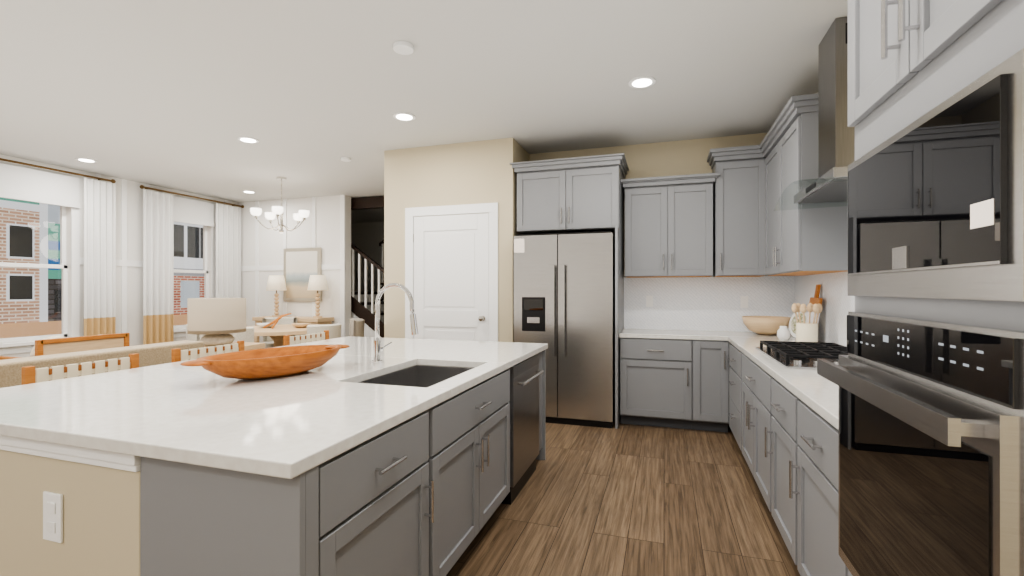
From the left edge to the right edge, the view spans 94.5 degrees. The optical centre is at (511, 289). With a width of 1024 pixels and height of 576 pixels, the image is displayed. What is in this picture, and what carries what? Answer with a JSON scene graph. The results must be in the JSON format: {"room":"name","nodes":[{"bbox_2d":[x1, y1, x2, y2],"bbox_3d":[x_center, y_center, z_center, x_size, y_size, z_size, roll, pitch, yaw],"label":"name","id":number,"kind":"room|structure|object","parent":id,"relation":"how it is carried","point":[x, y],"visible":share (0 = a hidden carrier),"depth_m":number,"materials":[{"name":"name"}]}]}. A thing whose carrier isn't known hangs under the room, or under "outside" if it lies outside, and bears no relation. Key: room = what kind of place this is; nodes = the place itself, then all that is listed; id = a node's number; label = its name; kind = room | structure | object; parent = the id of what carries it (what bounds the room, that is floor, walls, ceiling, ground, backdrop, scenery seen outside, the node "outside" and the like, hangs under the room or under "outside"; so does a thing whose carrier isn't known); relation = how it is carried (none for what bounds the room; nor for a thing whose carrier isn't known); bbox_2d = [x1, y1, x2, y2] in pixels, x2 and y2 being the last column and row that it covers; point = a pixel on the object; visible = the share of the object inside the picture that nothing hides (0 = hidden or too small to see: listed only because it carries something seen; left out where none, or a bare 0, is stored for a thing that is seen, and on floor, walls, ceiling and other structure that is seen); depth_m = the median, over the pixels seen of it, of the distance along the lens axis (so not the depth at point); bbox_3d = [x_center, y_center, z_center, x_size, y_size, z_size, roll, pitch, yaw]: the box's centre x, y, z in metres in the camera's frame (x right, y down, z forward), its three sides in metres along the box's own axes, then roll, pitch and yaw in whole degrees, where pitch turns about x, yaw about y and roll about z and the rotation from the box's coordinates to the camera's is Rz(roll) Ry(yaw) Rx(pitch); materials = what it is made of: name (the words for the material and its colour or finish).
{"room":"kitchen","nodes":[
{"label":"kitchen","id":0,"kind":"room"},
{"bbox_2d":[0,154,237,357],"bbox_3d":[-6.552,-0.125,4.046,0.150,2.910,10.000,0,0,18],"label":"wall","id":1,"kind":"structure","parent":0,"point":[134,253],"depth_m":6.87,"materials":[{"name":"white paint"}]},
{"bbox_2d":[0,190,79,354],"bbox_3d":[-5.934,-0.270,5.839,0.190,2.080,1.010,0,0,18],"label":"window","id":2,"kind":"structure","parent":1,"relation":"in","point":[15,348],"depth_m":6.19,"materials":[{"name":"white"}]},
{"bbox_2d":[0,163,79,207],"bbox_3d":[-5.837,-1.267,5.879,0.030,0.400,0.781,0,0,18],"label":"blind","id":3,"kind":"object","parent":2,"relation":"attached to","point":[26,184],"depth_m":5.84,"materials":[{"name":"white fabric"}]},
{"bbox_2d":[0,158,115,182],"bbox_3d":[-5.863,-1.500,5.711,0.142,0.056,1.906,0,0,18],"label":"curtain rod","id":4,"kind":"object","parent":1,"relation":"attached to","point":[73,173],"depth_m":5.95,"materials":[{"name":"gold metal"}]},
{"bbox_2d":[84,178,115,335],"bbox_3d":[-5.588,-0.077,6.426,0.056,2.785,0.380,0,0,18],"label":"curtain","id":5,"kind":"object","parent":4,"relation":"hanging from","point":[99,257],"visible":0.77,"depth_m":6.40,"materials":[{"name":"white fabric"}]},
{"bbox_2d":[80,173,227,332],"bbox_3d":[-6.472,-0.125,4.021,0.018,2.910,9.700,0,0,18],"label":"trim","id":6,"kind":"structure","parent":1,"relation":"attached to","point":[123,262],"depth_m":6.81,"materials":[{"name":"white wood"}]},
{"bbox_2d":[140,185,243,207],"bbox_3d":[-5.198,-1.500,7.782,0.142,0.056,1.796,0,0,18],"label":"curtain rod","id":7,"kind":"object","parent":1,"relation":"attached to","point":[141,186],"depth_m":7.63,"materials":[{"name":"brown wood"}]},
{"bbox_2d":[143,189,173,344],"bbox_3d":[-5.348,-0.077,7.173,0.056,2.785,0.450,0,0,18],"label":"curtain","id":8,"kind":"object","parent":7,"relation":"hanging from","point":[158,267],"visible":0.81,"depth_m":7.14,"materials":[{"name":"white fabric"}]},
{"bbox_2d":[216,203,240,297],"bbox_3d":[-4.978,-0.077,8.325,0.056,2.785,0.510,0,0,18],"label":"curtain","id":9,"kind":"object","parent":7,"relation":"hanging from","point":[228,251],"visible":0.56,"depth_m":8.30,"materials":[{"name":"white fabric"}]},
{"bbox_2d":[174,222,215,337],"bbox_3d":[-5.317,-0.270,7.762,0.190,2.080,1.010,0,0,18],"label":"window","id":10,"kind":"structure","parent":1,"relation":"in","point":[179,333],"depth_m":8.11,"materials":[{"name":"white"}]},
{"bbox_2d":[174,196,215,226],"bbox_3d":[-5.219,-1.267,7.803,0.030,0.400,0.716,0,0,18],"label":"blind","id":11,"kind":"object","parent":1,"relation":"attached to","point":[190,211],"depth_m":7.79,"materials":[{"name":"white fabric"}]},
{"bbox_2d":[238,195,350,342],"bbox_3d":[-3.870,-0.125,8.358,2.320,2.910,0.150,0,0,18],"label":"wall","id":12,"kind":"structure","parent":0,"point":[300,236],"depth_m":8.24,"materials":[{"name":"white paint"}]},
{"bbox_2d":[241,195,344,336],"bbox_3d":[-3.897,-0.125,8.274,2.320,2.910,0.028,0,0,18],"label":"trim","id":13,"kind":"structure","parent":12,"relation":"attached to","point":[256,268],"depth_m":8.11,"materials":[{"name":"white wood"}]},
{"bbox_2d":[283,247,320,301],"bbox_3d":[-3.618,-0.250,8.163,0.780,0.920,0.029,0,0,18],"label":"picture frame","id":14,"kind":"object","parent":12,"relation":"attached to","point":[301,266],"visible":0.9,"depth_m":8.16,"materials":[{"name":"beige"}]},
{"bbox_2d":[351,221,383,291],"bbox_3d":[-1.279,-0.125,10.572,5.900,2.910,0.150,0,0,18],"label":"wall","id":15,"kind":"structure","parent":0,"point":[367,238],"depth_m":11.18,"materials":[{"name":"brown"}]},
{"bbox_2d":[0,0,847,222],"bbox_3d":[-1.924,-1.640,4.084,9.240,0.120,13.200,0,0,18],"label":"ceiling","id":16,"kind":"structure","parent":0,"point":[181,95],"depth_m":3.58,"materials":[{"name":"white paint"}]},
{"bbox_2d":[75,158,96,162],"bbox_3d":[-5.200,-1.575,5.787,0.200,0.010,0.200,0,0,18],"label":"recessed light","id":17,"kind":"object","parent":16,"relation":"in","point":[87,160],"visible":0.98,"depth_m":5.77,"materials":[{"name":"white"}]},
{"bbox_2d":[237,137,258,142],"bbox_3d":[-2.785,-1.575,5.001,0.200,0.010,0.200,0,0,18],"label":"recessed light","id":18,"kind":"object","parent":16,"relation":"in","point":[248,139],"visible":0.96,"depth_m":4.98,"materials":[{"name":"white"}]},
{"bbox_2d":[242,190,255,192],"bbox_3d":[-4.260,-1.575,7.669,0.200,0.010,0.200,0,0,18],"label":"recessed light","id":19,"kind":"object","parent":16,"relation":"in","point":[245,191],"visible":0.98,"depth_m":7.62,"materials":[{"name":"white"}]},
{"bbox_2d":[250,176,309,232],"bbox_3d":[-3.249,-1.185,6.724,0.753,0.789,0.726,0,0,18],"label":"chandelier","id":20,"kind":"object","parent":16,"relation":"hanging from","point":[301,215],"visible":1,"depth_m":6.67,"materials":[{"name":"silver metal"}]},
{"bbox_2d":[341,157,350,161],"bbox_3d":[-2.002,-1.565,5.705,0.119,0.030,0.119,0,0,12],"label":"smoke detector","id":21,"kind":"object","parent":16,"relation":"attached to","point":[346,159],"depth_m":5.67,"materials":[{"name":"white plastic"}]},
{"bbox_2d":[393,41,413,54],"bbox_3d":[-0.704,-1.565,3.073,0.129,0.030,0.129,0,0,12],"label":"smoke detector","id":22,"kind":"object","parent":16,"relation":"attached to","point":[403,47],"depth_m":3.05,"materials":[{"name":"white plastic"}]},
{"bbox_2d":[393,112,414,120],"bbox_3d":[-0.984,-1.575,4.328,0.200,0.010,0.200,0,0,18],"label":"recessed light","id":23,"kind":"object","parent":16,"relation":"in","point":[402,116],"visible":0.98,"depth_m":4.30,"materials":[{"name":"white"}]},
{"bbox_2d":[629,76,655,88],"bbox_3d":[0.991,-1.575,3.610,0.200,0.010,0.200,0,0,18],"label":"recessed light","id":24,"kind":"object","parent":16,"relation":"in","point":[642,82],"visible":0.98,"depth_m":3.60,"materials":[{"name":"white"}]},
{"bbox_2d":[384,138,528,341],"bbox_3d":[-0.396,-0.125,6.192,1.540,2.910,2.150,0,0,18],"label":"wall","id":25,"kind":"structure","parent":0,"point":[476,172],"depth_m":5.16,"materials":[{"name":"beige paint"}]},
{"bbox_2d":[405,202,497,341],"bbox_3d":[-0.681,0.210,5.108,1.100,2.240,0.088,0,0,18],"label":"door","id":26,"kind":"structure","parent":25,"relation":"attached to","point":[451,271],"depth_m":5.13,"materials":[{"name":"white wood"}]},
{"bbox_2d":[446,420,799,575],"bbox_3d":[-1.924,1.390,4.084,9.240,0.120,13.200,0,0,18],"label":"floor","id":27,"kind":"structure","parent":0,"point":[631,500],"depth_m":2.80,"materials":[{"name":"brown wood"}]},
{"bbox_2d":[0,333,129,359],"bbox_3d":[-5.130,0.923,5.449,0.720,0.814,0.891,0,0,18],"label":"accent chair","id":28,"kind":"object","parent":27,"relation":"on","point":[50,345],"visible":0.31,"depth_m":5.26,"materials":[{"name":"brown wood"}]},
{"bbox_2d":[22,353,138,384],"bbox_3d":[-2.086,0.853,2.466,0.420,0.955,0.520,0,0,18],"label":"bar stool","id":29,"kind":"object","parent":27,"relation":"on","point":[31,374],"visible":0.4,"depth_m":2.48,"materials":[{"name":"white fabric"}]},
{"bbox_2d":[0,340,203,387],"bbox_3d":[-3.719,0.900,3.137,1.040,0.860,2.800,0,0,18],"label":"sofa","id":30,"kind":"object","parent":27,"relation":"on","point":[149,355],"visible":0.1,"depth_m":3.49,"materials":[{"name":"fabric"}]},
{"bbox_2d":[186,324,203,340],"bbox_3d":[-4.078,0.890,6.361,0.518,0.881,0.520,0,0,18],"label":"dining chair","id":31,"kind":"object","parent":27,"relation":"on","point":[191,337],"visible":0.08,"depth_m":6.14,"materials":[{"name":"white fabric"}]},
{"bbox_2d":[171,340,243,362],"bbox_3d":[-1.863,0.853,3.161,0.420,0.955,0.520,0,0,18],"label":"bar stool","id":32,"kind":"object","parent":27,"relation":"on","point":[178,354],"visible":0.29,"depth_m":3.16,"materials":[{"name":"white fabric"}]},
{"bbox_2d":[204,342,264,350],"bbox_3d":[-2.943,0.945,4.736,0.600,0.770,0.600,0,0,18],"label":"end table","id":33,"kind":"object","parent":27,"relation":"on","point":[250,346],"visible":0.15,"depth_m":4.81,"materials":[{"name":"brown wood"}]},
{"bbox_2d":[187,298,245,345],"bbox_3d":[-2.943,0.325,4.736,0.500,0.469,0.500,0,0,18],"label":"table lamp","id":34,"kind":"object","parent":33,"relation":"on","point":[215,321],"visible":1,"depth_m":4.55,"materials":[{"name":"fabric"}]},
{"bbox_2d":[230,327,253,342],"bbox_3d":[-3.341,0.890,5.815,0.516,0.881,0.506,0,0,18],"label":"dining chair","id":35,"kind":"object","parent":27,"relation":"on","point":[247,335],"visible":0.04,"depth_m":5.64,"materials":[{"name":"white fabric"}]},
{"bbox_2d":[0,347,547,575],"bbox_3d":[-0.981,0.900,2.712,1.874,0.860,2.635,0,0,18],"label":"kitchen island","id":36,"kind":"object","parent":27,"relation":"on","point":[376,455],"depth_m":1.49,"materials":[{"name":"grey paint"}]},
{"bbox_2d":[43,491,62,543],"bbox_3d":[-1.442,0.715,1.486,0.085,0.150,0.010,0,0,18],"label":"outlet","id":37,"kind":"object","parent":36,"relation":"attached to","point":[52,500],"depth_m":1.48,"materials":[{"name":"white plastic"}]},
{"bbox_2d":[0,367,451,482],"bbox_3d":[-1.297,0.480,1.889,1.876,0.100,0.915,0,0,18],"label":"island countertop","id":38,"kind":"structure","parent":36,"relation":"on","point":[272,428],"depth_m":1.61,"materials":[{"name":"white stone"}]},
{"bbox_2d":[180,344,349,379],"bbox_3d":[-1.181,0.371,2.375,0.413,0.116,0.813,0,0,18],"label":"dough bowl","id":39,"kind":"object","parent":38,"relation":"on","point":[265,363],"visible":1,"depth_m":2.26,"materials":[{"name":"brown wood"}]},
{"bbox_2d":[371,283,418,363],"bbox_3d":[-0.663,0.196,2.781,0.300,0.467,0.154,0,0,18],"label":"faucet","id":40,"kind":"object","parent":36,"relation":"on","point":[377,359],"depth_m":2.76,"materials":[{"name":"silver metal"}]},
{"bbox_2d":[273,335,547,366],"bbox_3d":[-0.766,0.450,3.544,1.876,0.040,1.041,0,0,18],"label":"island countertop","id":41,"kind":"structure","parent":36,"relation":"on","point":[466,353],"depth_m":3.27,"materials":[{"name":"white stone"}]},
{"bbox_2d":[494,353,543,504],"bbox_3d":[0.072,0.903,3.212,0.173,0.854,0.630,0,0,18],"label":"dishwasher","id":42,"kind":"object","parent":36,"relation":"in","point":[524,374],"depth_m":3.11,"materials":[{"name":"silver metal"}]},
{"bbox_2d":[262,317,296,348],"bbox_3d":[-3.663,0.890,7.484,0.519,0.881,0.519,0,0,18],"label":"dining chair","id":43,"kind":"object","parent":27,"relation":"on","point":[268,341],"visible":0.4,"depth_m":7.55,"materials":[{"name":"white fabric"}]},
{"bbox_2d":[246,324,320,346],"bbox_3d":[-3.259,0.938,6.697,1.400,0.785,1.400,0,0,18],"label":"dining table","id":44,"kind":"object","parent":27,"relation":"on","point":[276,333],"visible":0.23,"depth_m":6.41,"materials":[{"name":"brown wood"}]},
{"bbox_2d":[256,313,310,328],"bbox_3d":[-3.244,0.440,6.694,0.730,0.208,0.457,0,0,18],"label":"centerpiece","id":45,"kind":"object","parent":44,"relation":"on","point":[272,324],"visible":0.98,"depth_m":6.63,"materials":[{"name":"brown wood"}]},
{"bbox_2d":[252,316,333,342],"bbox_3d":[-3.687,0.900,7.979,1.340,0.860,0.400,0,0,18],"label":"console table","id":46,"kind":"object","parent":27,"relation":"on","point":[321,321],"visible":0.08,"depth_m":7.87,"materials":[{"name":"brown wood"}]},
{"bbox_2d":[266,276,286,316],"bbox_3d":[-4.021,0.119,8.086,0.320,0.700,0.320,0,0,18],"label":"lamp","id":47,"kind":"object","parent":46,"relation":"on","point":[276,283],"visible":1,"depth_m":8.00,"materials":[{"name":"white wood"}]},
{"bbox_2d":[307,275,327,317],"bbox_3d":[-3.211,0.119,7.826,0.320,0.700,0.320,0,0,18],"label":"lamp","id":48,"kind":"object","parent":46,"relation":"on","point":[317,282],"visible":1,"depth_m":7.74,"materials":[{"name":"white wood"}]},
{"bbox_2d":[283,330,328,345],"bbox_3d":[-1.582,0.853,4.037,0.420,0.955,0.520,0,0,18],"label":"bar stool","id":49,"kind":"object","parent":27,"relation":"on","point":[292,340],"visible":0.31,"depth_m":4.05,"materials":[{"name":"white fabric"}]},
{"bbox_2d":[307,323,341,338],"bbox_3d":[-2.519,0.890,6.211,0.507,0.881,0.518,0,0,18],"label":"dining chair","id":50,"kind":"object","parent":27,"relation":"on","point":[334,330],"visible":0.35,"depth_m":6.05,"materials":[{"name":"white fabric"}]},
{"bbox_2d":[349,318,364,336],"bbox_3d":[-2.472,0.890,7.101,0.519,0.881,0.519,0,0,18],"label":"dining chair","id":51,"kind":"object","parent":27,"relation":"on","point":[356,327],"visible":0.4,"depth_m":7.02,"materials":[{"name":"grey fabric"}]},
{"bbox_2d":[351,196,383,337],"bbox_3d":[-2.127,-0.060,9.059,3.130,2.999,2.150,0,0,18],"label":"stairs","id":52,"kind":"structure","parent":27,"relation":"on","point":[362,305],"depth_m":8.09,"materials":[{"name":"white"}]},
{"bbox_2d":[514,231,614,427],"bbox_3d":[0.589,0.388,4.974,0.990,1.885,0.788,0,0,18],"label":"refrigerator","id":53,"kind":"object","parent":27,"relation":"on","point":[564,296],"visible":0.9,"depth_m":4.62,"materials":[{"name":"silver metal"}]},
{"bbox_2d":[618,336,701,429],"bbox_3d":[1.490,0.900,4.792,0.727,0.860,0.636,0,0,18],"label":"base cabinet","id":54,"kind":"object","parent":27,"relation":"on","point":[660,377],"depth_m":4.50,"materials":[{"name":"grey paint"}]},
{"bbox_2d":[618,328,795,339],"bbox_3d":[1.925,0.450,4.653,1.652,0.040,0.636,0,0,18],"label":"countertop","id":55,"kind":"structure","parent":54,"relation":"on","point":[690,333],"depth_m":4.60,"materials":[{"name":"white stone"}]},
{"bbox_2d":[742,316,790,334],"bbox_3d":[2.420,0.346,4.495,0.430,0.165,0.430,0,0,18],"label":"wooden bowl","id":56,"kind":"object","parent":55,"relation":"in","point":[765,325],"visible":0.88,"depth_m":4.36,"materials":[{"name":"brown wood"}]},
{"bbox_2d":[702,340,725,431],"bbox_3d":[1.889,0.900,4.664,0.383,0.860,0.636,0,0,18],"label":"base cabinet","id":57,"kind":"object","parent":27,"relation":"on","point":[713,351],"depth_m":4.35,"materials":[{"name":"grey paint"}]},
{"bbox_2d":[726,340,737,442],"bbox_3d":[2.136,0.900,3.731,0.686,0.860,0.788,0,0,18],"label":"base cabinet","id":58,"kind":"object","parent":27,"relation":"on","point":[731,352],"depth_m":4.00,"materials":[{"name":"grey paint"}]},
{"bbox_2d":[738,348,765,501],"bbox_3d":[1.872,0.900,2.907,0.686,0.860,1.098,0,0,18],"label":"base cabinet","id":59,"kind":"object","parent":27,"relation":"on","point":[751,374],"depth_m":3.06,"materials":[{"name":"grey paint"}]},
{"bbox_2d":[766,372,785,543],"bbox_3d":[1.648,0.900,2.211,0.686,0.860,0.676,0,0,18],"label":"base cabinet","id":60,"kind":"object","parent":27,"relation":"on","point":[775,390],"depth_m":2.46,"materials":[{"name":"grey paint"}]},
{"bbox_2d":[726,336,829,419],"bbox_3d":[1.837,0.450,2.798,0.686,0.040,2.949,0,0,18],"label":"countertop","id":61,"kind":"structure","parent":60,"relation":"on","point":[804,367],"depth_m":2.65,"materials":[{"name":"white stone"}]},
{"bbox_2d":[777,326,789,339],"bbox_3d":[2.314,0.371,4.036,0.100,0.115,0.100,0,0,18],"label":"jar","id":62,"kind":"object","parent":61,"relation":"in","point":[783,332],"visible":1,"depth_m":4.00,"materials":[{"name":"white ceramic"}]},
{"bbox_2d":[789,311,806,336],"bbox_3d":[2.537,0.306,4.178,0.064,0.247,0.250,0,0,-7],"label":"decorative plate","id":63,"kind":"object","parent":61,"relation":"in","point":[792,325],"visible":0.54,"depth_m":4.23,"materials":[{"name":"white ceramic"}]},
{"bbox_2d":[791,303,822,341],"bbox_3d":[2.256,0.268,3.624,0.207,0.322,0.186,0,0,18],"label":"utensil crock","id":64,"kind":"object","parent":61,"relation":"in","point":[806,332],"visible":0.92,"depth_m":3.58,"materials":[{"name":"beige ceramic"}]},
{"bbox_2d":[806,284,822,322],"bbox_3d":[2.482,0.194,3.898,0.095,0.466,0.260,0,0,18],"label":"cutting board","id":65,"kind":"object","parent":61,"relation":"on","point":[816,299],"visible":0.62,"depth_m":3.87,"materials":[{"name":"wood"}]},
{"bbox_2d":[755,340,901,373],"bbox_3d":[1.875,0.400,2.927,0.520,0.060,0.920,0,0,18],"label":"cooktop","id":66,"kind":"object","parent":61,"relation":"in","point":[785,354],"depth_m":2.86,"materials":[{"name":"black metal"}]},
{"bbox_2d":[786,388,829,575],"bbox_3d":[1.490,0.900,1.718,0.686,0.860,0.673,0,0,18],"label":"base cabinet","id":67,"kind":"object","parent":27,"relation":"on","point":[807,431],"depth_m":1.93,"materials":[{"name":"grey paint"}]},
{"bbox_2d":[830,0,1023,575],"bbox_3d":[1.249,0.010,1.017,0.716,2.640,0.799,0,0,18],"label":"tall cabinet","id":68,"kind":"object","parent":27,"relation":"on","point":[876,428],"depth_m":1.00,"materials":[{"name":"grey paint"}]},
{"bbox_2d":[817,311,1023,575],"bbox_3d":[0.902,0.465,1.128,0.112,0.790,0.760,0,0,18],"label":"wall oven","id":69,"kind":"object","parent":68,"relation":"in","point":[931,406],"depth_m":0.97,"materials":[{"name":"silver metal"}]},
{"bbox_2d":[847,46,1023,301],"bbox_3d":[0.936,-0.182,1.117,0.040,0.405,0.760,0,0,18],"label":"microwave","id":70,"kind":"object","parent":68,"relation":"in","point":[936,208],"depth_m":0.94,"materials":[{"name":"silver metal"}]},
{"bbox_2d":[529,133,766,365],"bbox_3d":[1.532,-0.125,5.196,2.740,2.910,0.150,0,0,18],"label":"wall","id":71,"kind":"structure","parent":0,"point":[675,158],"depth_m":5.08,"materials":[{"name":"beige paint"}]},
{"bbox_2d":[514,160,625,235],"bbox_3d":[0.638,-0.930,5.076,1.050,0.660,0.617,0,0,18],"label":"upper cabinet","id":72,"kind":"object","parent":71,"relation":"attached to","point":[583,195],"depth_m":4.78,"materials":[{"name":"grey paint"}]},
{"bbox_2d":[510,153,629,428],"bbox_3d":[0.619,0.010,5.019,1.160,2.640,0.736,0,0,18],"label":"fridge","id":73,"kind":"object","parent":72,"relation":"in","point":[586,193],"depth_m":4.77,"materials":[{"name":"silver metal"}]},
{"bbox_2d":[622,176,713,279],"bbox_3d":[1.614,-0.610,4.915,0.850,0.960,0.327,0,0,18],"label":"upper cabinet","id":74,"kind":"object","parent":71,"relation":"attached to","point":[669,224],"depth_m":4.76,"materials":[{"name":"grey paint"}]},
{"bbox_2d":[710,152,757,279],"bbox_3d":[2.246,-0.710,4.687,0.450,1.160,0.375,0,0,18],"label":"upper cabinet","id":75,"kind":"object","parent":71,"relation":"attached to","point":[735,174],"depth_m":4.58,"materials":[{"name":"grey paint"}]},
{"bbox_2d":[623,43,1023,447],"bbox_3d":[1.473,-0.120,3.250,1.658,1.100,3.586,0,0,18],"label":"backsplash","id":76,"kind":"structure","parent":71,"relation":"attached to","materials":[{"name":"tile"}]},
{"bbox_2d":[758,104,829,275],"bbox_3d":[2.351,-0.710,3.898,0.380,1.160,1.201,0,0,18],"label":"upper cabinet","id":77,"kind":"object","parent":0,"relation":"attached to","point":[796,242],"depth_m":3.59,"materials":[{"name":"grey paint"}]},
{"bbox_3d":[1.633,-0.125,0.783,0.150,2.910,8.490,0,0,18],"label":"wall","id":78,"kind":"structure","parent":0,"visible":0},
{"bbox_2d":[774,17,854,210],"bbox_3d":[1.968,-1.070,2.897,0.477,1.014,0.920,0,0,18],"label":"range hood","id":79,"kind":"object","parent":78,"relation":"attached to","point":[836,145],"visible":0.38,"depth_m":2.80,"materials":[{"name":"silver metal"}]},
{"label":"outside","id":80,"kind":"structure","parent":0,"visible":0},
{"bbox_2d":[0,314,186,338],"bbox_3d":[-26.163,1.530,29.406,52.200,0.100,80.000,0,0,18],"label":"ground","id":81,"kind":"structure","parent":80,"point":[33,328],"depth_m":17.85,"materials":[{"name":"beige concrete"}]},
{"bbox_2d":[0,197,47,323],"bbox_3d":[-26.105,-3.120,16.584,8.150,9.100,11.620,0,0,18],"label":"building","id":82,"kind":"structure","parent":81,"relation":"on","point":[27,312],"depth_m":20.16,"materials":[{"name":"red brick"}]},
{"bbox_2d":[48,204,61,320],"bbox_3d":[-24.180,-3.120,24.526,8.960,9.100,4.680,0,0,18],"label":"building","id":83,"kind":"structure","parent":81,"relation":"on","point":[52,228],"depth_m":21.31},
{"bbox_2d":[174,222,203,314],"bbox_3d":[-20.597,-3.370,33.658,10.200,9.600,14.900,0,0,18],"label":"building","id":84,"kind":"structure","parent":81,"relation":"on","point":[182,244],"depth_m":27.03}
]}

